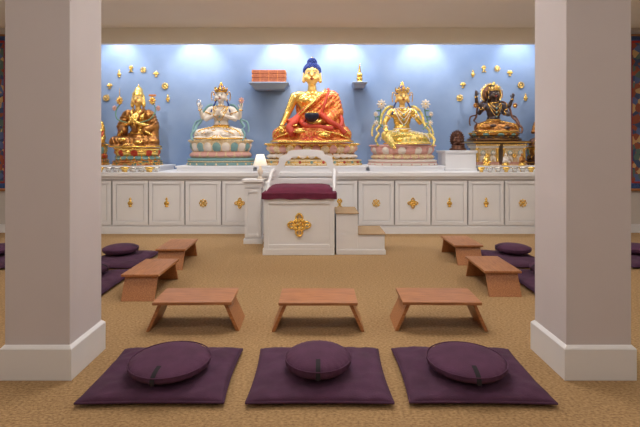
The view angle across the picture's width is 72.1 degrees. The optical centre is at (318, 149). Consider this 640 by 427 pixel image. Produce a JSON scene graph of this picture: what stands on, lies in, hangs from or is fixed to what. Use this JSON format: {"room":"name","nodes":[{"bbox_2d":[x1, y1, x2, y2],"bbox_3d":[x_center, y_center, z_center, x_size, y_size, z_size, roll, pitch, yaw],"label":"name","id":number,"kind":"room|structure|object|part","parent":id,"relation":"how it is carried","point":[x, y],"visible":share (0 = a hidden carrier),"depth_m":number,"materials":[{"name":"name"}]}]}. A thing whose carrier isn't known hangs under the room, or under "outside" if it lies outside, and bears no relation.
{"room":"house of worship","nodes":[
{"label":"house of worship","id":0,"kind":"room"},
{"bbox_2d":[0,28,4,223],"bbox_3d":[-6.100,-0.575,8.650,2.200,4.150,1.300,0,0,0],"label":"wall","id":1,"kind":"structure","parent":0,"point":[2,30],"depth_m":8.00,"materials":[{"name":"paint"}]},
{"bbox_2d":[0,34,4,190],"bbox_3d":[-6.270,-0.676,7.965,1.409,2.843,0.048,0,0,0],"label":"thangka","id":2,"kind":"object","parent":1,"relation":"attached to","point":[2,36],"visible":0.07,"depth_m":7.97,"materials":[{"name":"red paint"}]},
{"bbox_2d":[0,224,4,232],"bbox_3d":[-5.987,1.425,7.987,1.975,0.150,0.025,0,0,0],"label":"baseboard","id":3,"kind":"structure","parent":1,"relation":"attached to","point":[2,226],"depth_m":7.98,"materials":[{"name":"white paint"}]},
{"bbox_2d":[101,45,534,168],"bbox_3d":[0.000,-0.575,9.400,10.400,4.150,0.200,0,0,0],"label":"wall","id":4,"kind":"structure","parent":0,"point":[435,74],"depth_m":9.30,"materials":[{"name":"blue paint"}]},
{"bbox_2d":[103,65,169,101],"bbox_3d":[-3.840,-1.403,9.285,1.424,0.772,0.019,0,0,0],"label":"arc","id":5,"kind":"object","parent":4,"relation":"attached to","point":[130,66],"visible":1,"depth_m":9.28,"materials":[{"name":"gold metal"}]},
{"bbox_2d":[249,82,289,90],"bbox_3d":[-1.000,-1.312,9.080,0.800,0.125,0.420,0,0,0],"label":"wall shelf","id":6,"kind":"object","parent":4,"relation":"attached to","point":[258,86],"visible":1,"depth_m":8.95,"materials":[{"name":"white paint"}]},
{"bbox_2d":[252,70,286,81],"bbox_3d":[-1.000,-1.502,9.050,0.690,0.252,0.270,0,0,0],"label":"bundle","id":7,"kind":"object","parent":6,"relation":"on","point":[257,75],"visible":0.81,"depth_m":8.92,"materials":[{"name":"fabric"}]},
{"bbox_2d":[351,81,367,88],"bbox_3d":[0.855,-1.340,9.105,0.300,0.100,0.370,0,0,0],"label":"wall shelf","id":8,"kind":"object","parent":4,"relation":"attached to","point":[356,84],"visible":1,"depth_m":8.97,"materials":[{"name":"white paint"}]},
{"bbox_2d":[356,64,362,80],"bbox_3d":[0.855,-1.585,9.070,0.156,0.389,0.156,0,0,0],"label":"figurine","id":9,"kind":"object","parent":8,"relation":"on","point":[359,74],"visible":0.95,"depth_m":9.03,"materials":[{"name":"gold metal"}]},
{"bbox_2d":[457,65,527,100],"bbox_3d":[3.666,-1.404,9.285,1.514,0.771,0.019,0,0,0],"label":"arc","id":10,"kind":"object","parent":4,"relation":"attached to","point":[483,66],"visible":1,"depth_m":9.28,"materials":[{"name":"gold metal"}]},
{"bbox_2d":[0,233,639,426],"bbox_3d":[0.000,1.550,3.150,14.400,0.100,12.700,0,0,0],"label":"floor","id":11,"kind":"structure","parent":0,"point":[221,260],"depth_m":3.60,"materials":[{"name":"carpet"}]},
{"bbox_2d":[0,254,4,267],"bbox_3d":[-4.250,1.457,5.920,0.692,0.086,0.861,0,0,0],"label":"mat","id":12,"kind":"object","parent":11,"relation":"on","point":[2,257],"visible":0.12,"depth_m":5.65,"materials":[{"name":"purple fabric"}]},
{"bbox_2d":[0,243,4,254],"bbox_3d":[-4.328,1.353,6.020,0.472,0.120,0.468,0,0,0],"label":"cushion","id":13,"kind":"object","parent":12,"relation":"on","point":[2,245],"visible":0.38,"depth_m":5.87,"materials":[{"name":"purple fabric"}]},
{"bbox_2d":[0,0,105,380],"bbox_3d":[-1.837,-0.360,3.090,0.469,3.720,0.464,0,0,0],"label":"column","id":14,"kind":"structure","parent":11,"relation":"on","point":[54,326],"depth_m":2.88,"materials":[{"name":"paint"}]},
{"bbox_2d":[101,269,128,294],"bbox_3d":[-2.550,1.457,4.910,0.692,0.085,0.861,0,0,0],"label":"mat","id":15,"kind":"object","parent":11,"relation":"on","point":[110,278],"visible":0.31,"depth_m":4.90,"materials":[{"name":"purple fabric"}]},
{"bbox_2d":[101,261,109,273],"bbox_3d":[-2.628,1.353,5.010,0.472,0.120,0.468,0,0,0],"label":"cushion","id":16,"kind":"object","parent":15,"relation":"on","point":[105,266],"visible":0.12,"depth_m":5.00,"materials":[{"name":"purple fabric"}]},
{"bbox_2d":[101,250,157,268],"bbox_3d":[-2.620,1.458,5.920,0.692,0.085,0.861,0,0,0],"label":"mat","id":17,"kind":"object","parent":11,"relation":"on","point":[130,260],"visible":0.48,"depth_m":5.76,"materials":[{"name":"purple fabric"}]},
{"bbox_2d":[102,243,138,254],"bbox_3d":[-2.698,1.353,6.020,0.472,0.120,0.468,0,0,0],"label":"cushion","id":18,"kind":"object","parent":17,"relation":"on","point":[118,248],"visible":1,"depth_m":5.88,"materials":[{"name":"purple fabric"}]},
{"bbox_2d":[121,259,178,300],"bbox_3d":[-1.790,1.375,4.740,0.380,0.250,0.767,0,0,0],"label":"wooden table","id":19,"kind":"object","parent":11,"relation":"on","point":[140,282],"visible":0.96,"depth_m":4.44,"materials":[{"name":"brown wood"}]},
{"bbox_2d":[73,347,242,404],"bbox_3d":[-0.985,1.457,2.900,0.871,0.086,0.702,0,0,-1],"label":"mat","id":20,"kind":"object","parent":11,"relation":"on","point":[115,385],"visible":0.7,"depth_m":2.65,"materials":[{"name":"purple fabric"}]},
{"bbox_2d":[126,341,210,385],"bbox_3d":[-0.955,1.363,2.838,0.518,0.100,0.522,0,0,5],"label":"cushion","id":21,"kind":"object","parent":20,"relation":"on","point":[170,362],"visible":1,"depth_m":2.74,"materials":[{"name":"purple fabric"}]},
{"bbox_2d":[155,239,197,269],"bbox_3d":[-1.870,1.375,5.870,0.380,0.250,0.767,0,0,-2],"label":"wooden table","id":22,"kind":"object","parent":11,"relation":"on","point":[173,248],"visible":0.9,"depth_m":5.64,"materials":[{"name":"brown wood"}]},
{"bbox_2d":[146,288,244,331],"bbox_3d":[-1.040,1.375,3.800,0.767,0.250,0.380,0,0,-1],"label":"wooden table","id":23,"kind":"object","parent":11,"relation":"on","point":[227,297],"visible":1,"depth_m":3.73,"materials":[{"name":"brown wood"}]},
{"bbox_2d":[241,178,266,243],"bbox_3d":[-1.040,0.985,7.180,0.360,1.030,0.400,0,0,0],"label":"pedestal","id":24,"kind":"object","parent":11,"relation":"on","point":[253,187],"visible":0.97,"depth_m":7.01,"materials":[{"name":"white paint"}]},
{"bbox_2d":[253,154,266,178],"bbox_3d":[-0.940,0.269,7.160,0.230,0.400,0.230,0,0,0],"label":"table lamp","id":25,"kind":"object","parent":24,"relation":"on","point":[260,160],"visible":0.98,"depth_m":7.10,"materials":[{"name":"beige paint"}]},
{"bbox_2d":[101,164,534,233],"bbox_3d":[0.000,0.899,8.545,9.958,1.200,1.468,0,0,0],"label":"cabinet","id":26,"kind":"object","parent":11,"relation":"on","point":[172,201],"depth_m":7.88,"materials":[{"name":"white paint"}]},
{"bbox_2d":[101,121,109,164],"bbox_3d":[-4.476,-0.288,8.719,0.626,1.173,0.618,0,0,-11],"label":"monk statue","id":27,"kind":"object","parent":26,"relation":"on","point":[104,147],"visible":0.13,"depth_m":8.67,"materials":[{"name":"gold metal"}]},
{"bbox_2d":[101,167,159,171],"bbox_3d":[-3.455,0.354,8.025,1.082,0.090,0.282,0,0,0],"label":"bowls","id":28,"kind":"object","parent":26,"relation":"on","point":[108,169],"visible":0.91,"depth_m":7.92,"materials":[{"name":"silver metal"}]},
{"bbox_2d":[108,85,162,165],"bbox_3d":[-3.594,-0.503,8.695,1.003,1.603,0.910,0,0,-14],"label":"statue","id":29,"kind":"object","parent":26,"relation":"on","point":[137,147],"visible":1,"depth_m":8.56,"materials":[{"name":"gold metal"}]},
{"bbox_3d":[-3.975,0.349,8.748,1.960,0.100,1.005,0,0,0],"label":"statue plinth","id":30,"kind":"part","parent":26,"relation":"part of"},
{"bbox_3d":[-1.940,0.349,8.748,1.490,0.100,1.005,0,0,0],"label":"statue plinth","id":31,"kind":"part","parent":26,"relation":"part of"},
{"bbox_2d":[187,82,253,165],"bbox_3d":[-1.930,-0.530,8.737,1.351,1.656,0.876,0,0,6],"label":"statue","id":32,"kind":"object","parent":26,"relation":"on","point":[220,144],"visible":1,"depth_m":8.50,"materials":[{"name":"beige paint"}]},
{"bbox_3d":[-0.125,0.349,8.748,2.100,0.100,1.005,0,0,0],"label":"statue plinth","id":33,"kind":"part","parent":26,"relation":"part of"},
{"bbox_2d":[264,57,361,165],"bbox_3d":[-0.121,-0.782,8.626,2.001,2.160,1.174,0,0,0],"label":"statue","id":34,"kind":"object","parent":26,"relation":"on","point":[318,123],"visible":1,"depth_m":8.40,"materials":[{"name":"gold metal"}]},
{"bbox_2d":[367,82,437,165],"bbox_3d":[1.675,-0.532,8.696,1.366,1.661,0.969,0,0,-11],"label":"statue","id":35,"kind":"object","parent":26,"relation":"on","point":[408,153],"visible":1,"depth_m":8.50,"materials":[{"name":"gold metal"}]},
{"bbox_3d":[1.670,0.349,8.748,1.450,0.100,1.005,0,0,0],"label":"statue plinth","id":36,"kind":"part","parent":26,"relation":"part of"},
{"bbox_2d":[436,150,477,170],"bbox_3d":[2.720,0.204,8.660,0.620,0.390,0.620,0,0,0],"label":"block","id":37,"kind":"object","parent":26,"relation":"on","point":[454,160],"visible":0.88,"depth_m":8.38,"materials":[{"name":"white paint"}]},
{"bbox_2d":[449,130,466,149],"bbox_3d":[2.740,-0.198,8.620,0.340,0.411,0.255,0,0,0],"label":"statuette","id":38,"kind":"object","parent":37,"relation":"on","point":[457,138],"visible":0.99,"depth_m":8.59,"materials":[{"name":"brown metal"}]},
{"bbox_2d":[467,144,500,164],"bbox_3d":[3.270,0.088,8.698,0.480,0.420,0.565,0,0,0],"label":"pedestal","id":39,"kind":"object","parent":26,"relation":"on","point":[492,150],"visible":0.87,"depth_m":8.48,"materials":[{"name":"gold paint"}]},
{"bbox_2d":[464,141,530,143],"bbox_3d":[3.520,-0.151,8.770,1.100,0.045,0.720,0,0,0],"label":"board","id":40,"kind":"object","parent":39,"relation":"on","point":[465,142],"visible":0.86,"depth_m":8.43,"materials":[{"name":"brown wood"}]},
{"bbox_2d":[467,81,522,140],"bbox_3d":[3.519,-0.782,8.795,1.065,1.195,0.777,0,0,6],"label":"statue","id":41,"kind":"object","parent":40,"relation":"on","point":[493,128],"visible":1,"depth_m":8.70,"materials":[{"name":"brown metal"}]},
{"bbox_2d":[483,153,491,165],"bbox_3d":[3.190,0.175,8.330,0.158,0.246,0.120,0,0,0],"label":"figurine","id":42,"kind":"object","parent":26,"relation":"on","point":[486,161],"visible":1,"depth_m":8.30,"materials":[{"name":"gold metal"}]},
{"bbox_3d":[3.998,0.349,8.748,1.915,0.100,1.005,0,0,0],"label":"statue plinth","id":43,"kind":"part","parent":26,"relation":"part of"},
{"bbox_2d":[478,167,534,171],"bbox_3d":[3.500,0.354,8.025,1.232,0.090,0.282,0,0,0],"label":"bowls","id":44,"kind":"object","parent":26,"relation":"on","point":[522,169],"visible":0.77,"depth_m":7.92,"materials":[{"name":"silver metal"}]},
{"bbox_2d":[502,153,510,165],"bbox_3d":[3.550,0.175,8.330,0.158,0.246,0.120,0,0,0],"label":"figurine","id":45,"kind":"object","parent":26,"relation":"on","point":[505,161],"visible":1,"depth_m":8.30,"materials":[{"name":"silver metal"}]},
{"bbox_2d":[499,144,527,164],"bbox_3d":[3.790,0.088,8.698,0.480,0.420,0.565,0,0,0],"label":"pedestal","id":46,"kind":"object","parent":26,"relation":"on","point":[513,151],"visible":0.74,"depth_m":8.48,"materials":[{"name":"gold paint"}]},
{"bbox_2d":[518,153,526,165],"bbox_3d":[3.860,0.175,8.330,0.158,0.246,0.120,0,0,0],"label":"figurine","id":47,"kind":"object","parent":26,"relation":"on","point":[522,161],"visible":1,"depth_m":8.30,"materials":[{"name":"gold metal"}]},
{"bbox_2d":[526,122,534,164],"bbox_3d":[4.520,-0.334,8.753,0.786,1.263,0.668,0,0,0],"label":"statue","id":48,"kind":"object","parent":26,"relation":"on","point":[530,149],"visible":0.13,"depth_m":8.66,"materials":[{"name":"gold paint"}]},
{"bbox_2d":[272,288,364,331],"bbox_3d":[0.000,1.375,3.790,0.767,0.250,0.380,0,0,0],"label":"wooden table","id":49,"kind":"object","parent":11,"relation":"on","point":[289,296],"visible":1,"depth_m":3.70,"materials":[{"name":"brown wood"}]},
{"bbox_2d":[245,347,394,403],"bbox_3d":[0.010,1.457,2.900,0.871,0.086,0.702,0,0,0],"label":"mat","id":50,"kind":"object","parent":11,"relation":"on","point":[364,381],"visible":0.79,"depth_m":2.68,"materials":[{"name":"purple fabric"}]},
{"bbox_2d":[285,340,351,380],"bbox_3d":[0.000,1.349,2.838,0.432,0.130,0.436,0,0,0],"label":"cushion","id":51,"kind":"object","parent":50,"relation":"on","point":[317,360],"visible":1,"depth_m":2.73,"materials":[{"name":"purple fabric"}]},
{"bbox_2d":[261,149,385,254],"bbox_3d":[0.082,0.745,6.750,1.786,1.510,1.001,0,0,0],"label":"teaching throne","id":52,"kind":"object","parent":11,"relation":"on","point":[302,218],"visible":1,"depth_m":6.29,"materials":[{"name":"white paint"}]},
{"bbox_2d":[261,183,336,199],"bbox_3d":[-0.270,0.617,6.742,1.082,0.179,0.987,0,0,0],"label":"seat cushion","id":53,"kind":"object","parent":52,"relation":"on","point":[284,191],"depth_m":6.32,"materials":[{"name":"red fabric"}]},
{"bbox_3d":[-0.233,0.320,6.896,1.106,0.659,0.618,0,0,0],"label":"backrest","id":54,"kind":"part","parent":52,"relation":"part of","materials":[{"name":"white paint"}]},
{"bbox_2d":[390,288,487,331],"bbox_3d":[1.025,1.375,3.800,0.767,0.250,0.380,0,0,1],"label":"wooden table","id":55,"kind":"object","parent":11,"relation":"on","point":[407,297],"visible":1,"depth_m":3.73,"materials":[{"name":"brown wood"}]},
{"bbox_2d":[441,236,482,264],"bbox_3d":[1.980,1.375,6.100,0.380,0.250,0.767,0,0,0],"label":"wooden table","id":56,"kind":"object","parent":11,"relation":"on","point":[463,246],"visible":0.94,"depth_m":5.82,"materials":[{"name":"brown wood"}]},
{"bbox_2d":[391,346,557,404],"bbox_3d":[0.965,1.457,2.900,0.861,0.086,0.702,0,0,1],"label":"mat","id":57,"kind":"object","parent":11,"relation":"on","point":[423,384],"visible":0.73,"depth_m":2.66,"materials":[{"name":"purple fabric"}]},
{"bbox_2d":[426,341,508,385],"bbox_3d":[0.955,1.363,2.838,0.504,0.100,0.508,0,0,2],"label":"cushion","id":58,"kind":"object","parent":57,"relation":"on","point":[466,362],"visible":1,"depth_m":2.75,"materials":[{"name":"purple fabric"}]},
{"bbox_2d":[465,256,521,296],"bbox_3d":[1.920,1.375,4.870,0.380,0.250,0.767,0,0,1],"label":"wooden table","id":59,"kind":"object","parent":11,"relation":"on","point":[502,279],"visible":1,"depth_m":4.57,"materials":[{"name":"brown wood"}]},
{"bbox_2d":[481,250,534,267],"bbox_3d":[2.600,1.457,5.950,0.692,0.086,0.861,0,0,0],"label":"mat","id":60,"kind":"object","parent":11,"relation":"on","point":[518,261],"visible":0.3,"depth_m":5.79,"materials":[{"name":"purple fabric"}]},
{"bbox_2d":[495,242,531,254],"bbox_3d":[2.678,1.353,6.050,0.472,0.120,0.468,0,0,0],"label":"cushion","id":61,"kind":"object","parent":60,"relation":"on","point":[506,247],"visible":1,"depth_m":5.91,"materials":[{"name":"purple fabric"}]},
{"bbox_2d":[518,269,534,292],"bbox_3d":[2.580,1.457,4.910,0.692,0.086,0.861,0,0,0],"label":"mat","id":62,"kind":"object","parent":11,"relation":"on","point":[527,277],"visible":0.1,"depth_m":4.90,"materials":[{"name":"purple fabric"}]},
{"bbox_2d":[529,262,534,271],"bbox_3d":[2.658,1.353,5.010,0.472,0.120,0.468,0,0,0],"label":"cushion","id":63,"kind":"object","parent":62,"relation":"on","point":[531,265],"visible":0.12,"depth_m":5.02,"materials":[{"name":"purple fabric"}]},
{"bbox_2d":[531,0,636,380],"bbox_3d":[1.837,-0.360,3.090,0.469,3.720,0.464,0,0,0],"label":"column","id":64,"kind":"structure","parent":11,"relation":"on","point":[581,326],"depth_m":2.88,"materials":[{"name":"paint"}]},
{"bbox_2d":[631,254,639,267],"bbox_3d":[4.300,1.458,5.950,0.692,0.085,0.861,0,0,0],"label":"mat","id":65,"kind":"object","parent":11,"relation":"on","point":[635,258],"visible":0.21,"depth_m":5.66,"materials":[{"name":"purple fabric"}]},
{"bbox_2d":[631,242,639,254],"bbox_3d":[4.378,1.353,6.050,0.472,0.120,0.468,0,0,0],"label":"cushion","id":66,"kind":"object","parent":65,"relation":"on","point":[635,247],"visible":0.49,"depth_m":5.90,"materials":[{"name":"purple fabric"}]},
{"bbox_2d":[0,0,639,27],"bbox_3d":[0.000,-2.270,2.400,14.400,0.100,11.200,0,0,0],"label":"ceiling","id":67,"kind":"structure","parent":0,"point":[114,13],"depth_m":7.16,"materials":[{"name":"paint"}]},
{"bbox_2d":[631,28,639,223],"bbox_3d":[6.100,-0.575,8.650,2.200,4.150,1.300,0,0,0],"label":"wall","id":68,"kind":"structure","parent":0,"point":[635,195],"depth_m":8.00,"materials":[{"name":"paint"}]},
{"bbox_2d":[631,34,639,190],"bbox_3d":[6.270,-0.676,7.965,1.409,2.843,0.048,0,0,0],"label":"thangka","id":69,"kind":"object","parent":68,"relation":"attached to","point":[635,38],"visible":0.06,"depth_m":7.97,"materials":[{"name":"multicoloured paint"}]},
{"bbox_2d":[631,224,639,232],"bbox_3d":[5.987,1.425,7.987,1.975,0.150,0.025,0,0,0],"label":"baseboard","id":70,"kind":"structure","parent":68,"relation":"attached to","point":[635,228],"depth_m":7.98,"materials":[{"name":"white paint"}]},
{"bbox_3d":[0.000,-2.700,8.750,10.400,0.100,1.500,0,0,0],"label":"niche","id":71,"kind":"object","parent":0,"visible":0},
{"bbox_2d":[101,28,534,44],"bbox_3d":[0.000,-2.297,8.060,10.000,0.705,0.120,0,0,0],"label":"beam","id":72,"kind":"structure","parent":71,"relation":"attached to","point":[109,36],"depth_m":8.00,"materials":[{"name":"paint"}]}
]}

